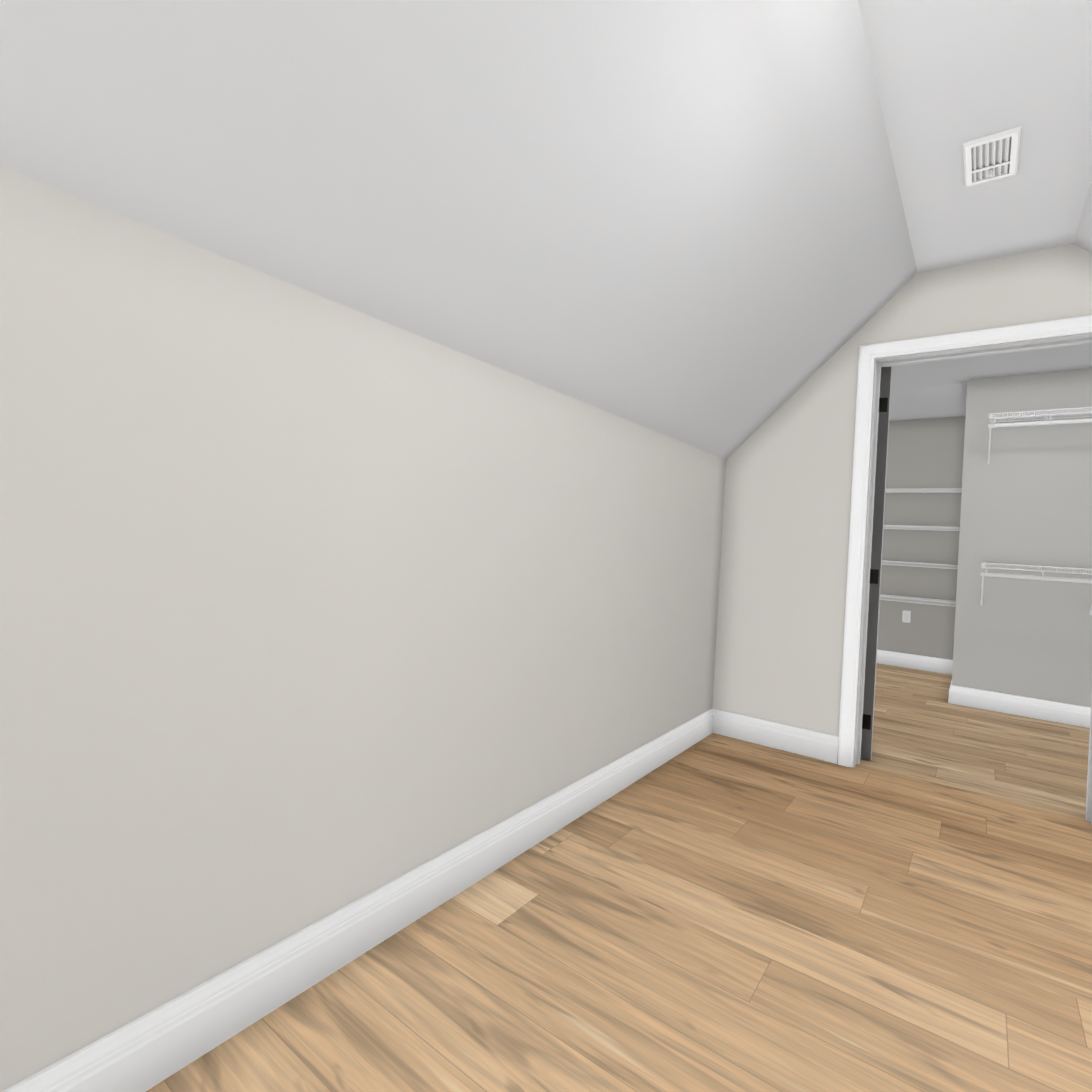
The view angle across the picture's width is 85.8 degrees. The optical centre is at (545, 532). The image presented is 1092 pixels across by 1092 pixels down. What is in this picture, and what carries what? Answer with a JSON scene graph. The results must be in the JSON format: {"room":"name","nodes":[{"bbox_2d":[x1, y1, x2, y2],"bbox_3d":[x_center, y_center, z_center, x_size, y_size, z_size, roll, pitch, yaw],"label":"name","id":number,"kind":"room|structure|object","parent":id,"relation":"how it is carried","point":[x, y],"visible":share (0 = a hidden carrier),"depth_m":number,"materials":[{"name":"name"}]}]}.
{"room":"attic room","nodes":[
{"label":"attic room","id":0,"kind":"room"},
{"bbox_2d":[0,167,725,1091],"bbox_3d":[-0.761,0.239,1.123,0.140,1.560,5.980,3,-1,37],"label":"wall","id":1,"kind":"structure","parent":0,"point":[314,607],"depth_m":1.23,"materials":[{"name":"beige paint"}]},
{"bbox_2d":[3,708,714,1091],"bbox_3d":[-0.740,0.954,1.071,0.015,0.134,5.700,3,-1,37],"label":"baseboard","id":2,"kind":"structure","parent":1,"relation":"attached to","point":[149,1050],"depth_m":1.34,"materials":[{"name":"white paint"}]},
{"bbox_2d":[0,0,917,458],"bbox_3d":[-0.327,-1.059,0.868,1.035,1.076,5.980,3,-1,37],"label":"ceiling","id":3,"kind":"structure","parent":0,"point":[684,220],"depth_m":1.34,"materials":[{"name":"white paint"}]},
{"bbox_2d":[146,663,1091,1091],"bbox_3d":[1.234,1.200,1.701,3.250,0.120,9.880,3,-1,37],"label":"floor","id":4,"kind":"structure","parent":0,"point":[714,913],"depth_m":1.56,"materials":[{"name":"brown wood"}]},
{"bbox_2d":[712,243,1091,735],"bbox_3d":[2.042,-0.077,2.700,2.730,2.540,0.140,3,-1,37],"label":"wall","id":5,"kind":"structure","parent":0,"point":[784,564],"depth_m":3.08,"materials":[{"name":"beige paint"}]},
{"bbox_2d":[715,709,838,763],"bbox_3d":[1.222,1.084,3.152,0.630,0.134,0.015,3,-1,37],"label":"baseboard","id":6,"kind":"structure","parent":5,"relation":"attached to","point":[805,742],"depth_m":3.13,"materials":[{"name":"white paint"}]},
{"bbox_2d":[860,367,891,759],"bbox_3d":[1.872,0.166,3.434,0.174,2.028,0.886,3,-1,23],"label":"door","id":7,"kind":"structure","parent":5,"relation":"in","point":[876,563],"depth_m":3.03,"materials":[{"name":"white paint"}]},
{"bbox_2d":[837,315,1091,823],"bbox_3d":[1.982,0.132,2.721,1.025,2.115,0.161,3,-1,37],"label":"door frame","id":8,"kind":"structure","parent":5,"relation":"attached to","point":[868,354],"depth_m":2.93,"materials":[{"name":"white paint"}]},
{"bbox_2d":[877,416,965,659],"bbox_3d":[3.541,0.050,5.793,0.947,2.510,0.140,3,-1,37],"label":"wall","id":9,"kind":"structure","parent":0,"point":[925,454],"depth_m":5.65,"materials":[{"name":"beige paint"}]},
{"bbox_2d":[902,610,910,622],"bbox_3d":[3.494,0.813,5.695,0.070,0.115,0.010,3,-1,37],"label":"electrical outlet","id":10,"kind":"object","parent":9,"relation":"attached to","point":[906,616],"visible":1,"depth_m":5.69,"materials":[{"name":"plastic"}]},
{"bbox_2d":[876,650,952,673],"bbox_3d":[3.432,1.233,5.717,0.900,0.134,0.015,3,-1,37],"label":"baseboard","id":11,"kind":"structure","parent":9,"relation":"attached to","point":[925,663],"depth_m":5.63,"materials":[{"name":"white paint"}]},
{"bbox_2d":[880,594,955,606],"bbox_3d":[3.375,0.626,5.609,0.943,0.042,0.305,3,-1,37],"label":"closet shelf","id":12,"kind":"object","parent":9,"relation":"attached to","point":[913,598],"visible":0.62,"depth_m":5.46,"materials":[{"name":"white metal"}]},
{"bbox_2d":[882,560,957,568],"bbox_3d":[3.394,0.292,5.612,0.943,0.042,0.305,3,-1,37],"label":"closet shelf","id":13,"kind":"object","parent":9,"relation":"attached to","point":[915,563],"visible":0.56,"depth_m":5.41,"materials":[{"name":"white metal"}]},
{"bbox_2d":[884,525,959,530],"bbox_3d":[3.414,-0.048,5.615,0.943,0.042,0.305,3,-1,37],"label":"closet shelf","id":14,"kind":"object","parent":9,"relation":"attached to","point":[917,527],"visible":0.58,"depth_m":5.43,"materials":[{"name":"white metal"}]},
{"bbox_2d":[885,488,961,492],"bbox_3d":[3.434,-0.392,5.617,0.943,0.042,0.305,3,-1,37],"label":"closet shelf","id":15,"kind":"object","parent":9,"relation":"attached to","point":[924,491],"visible":0.6,"depth_m":5.48,"materials":[{"name":"white metal"}]},
{"bbox_2d":[858,0,1091,420],"bbox_3d":[1.382,-1.379,1.723,2.730,0.226,9.360,3,-1,37],"label":"ceiling","id":16,"kind":"structure","parent":0,"point":[952,77],"depth_m":1.88,"materials":[{"name":"white paint"}]},
{"bbox_2d":[963,126,1020,186],"bbox_3d":[1.524,-1.271,2.013,0.150,0.028,0.270,3,-1,37],"label":"ceiling vent","id":17,"kind":"object","parent":16,"relation":"in","point":[991,157],"visible":1,"depth_m":2.00,"materials":[{"name":"white metal"}]},
{"bbox_2d":[952,368,1091,706],"bbox_3d":[4.132,0.073,4.513,1.528,2.510,1.490,3,-1,37],"label":"wall","id":18,"kind":"structure","parent":0,"point":[1026,497],"depth_m":4.14,"materials":[{"name":"beige paint"}]},
{"bbox_2d":[948,683,1090,727],"bbox_3d":[3.544,1.225,3.951,1.378,0.134,0.015,3,-1,37],"label":"baseboard","id":19,"kind":"structure","parent":18,"relation":"attached to","point":[1065,713],"depth_m":4.11,"materials":[{"name":"white paint"}]},
{"bbox_2d":[980,562,1091,614],"bbox_3d":[3.576,0.388,3.790,1.248,0.315,0.305,3,-1,37],"label":"closet shelf","id":20,"kind":"object","parent":18,"relation":"attached to","point":[986,574],"visible":1,"depth_m":3.90,"materials":[{"name":"white metal"}]},
{"bbox_2d":[987,407,1091,463],"bbox_3d":[3.635,-0.640,3.799,1.248,0.315,0.305,3,-1,37],"label":"closet shelf","id":21,"kind":"object","parent":18,"relation":"attached to","point":[1029,415],"visible":1,"depth_m":3.95,"materials":[{"name":"white metal"}]},
{"bbox_2d":[1074,180,1091,253],"bbox_3d":[0.947,-1.006,-0.079,1.010,1.051,5.980,3,-1,37],"label":"ceiling","id":22,"kind":"structure","parent":0,"point":[1083,238],"depth_m":2.36,"materials":[{"name":"white paint"}]}
]}

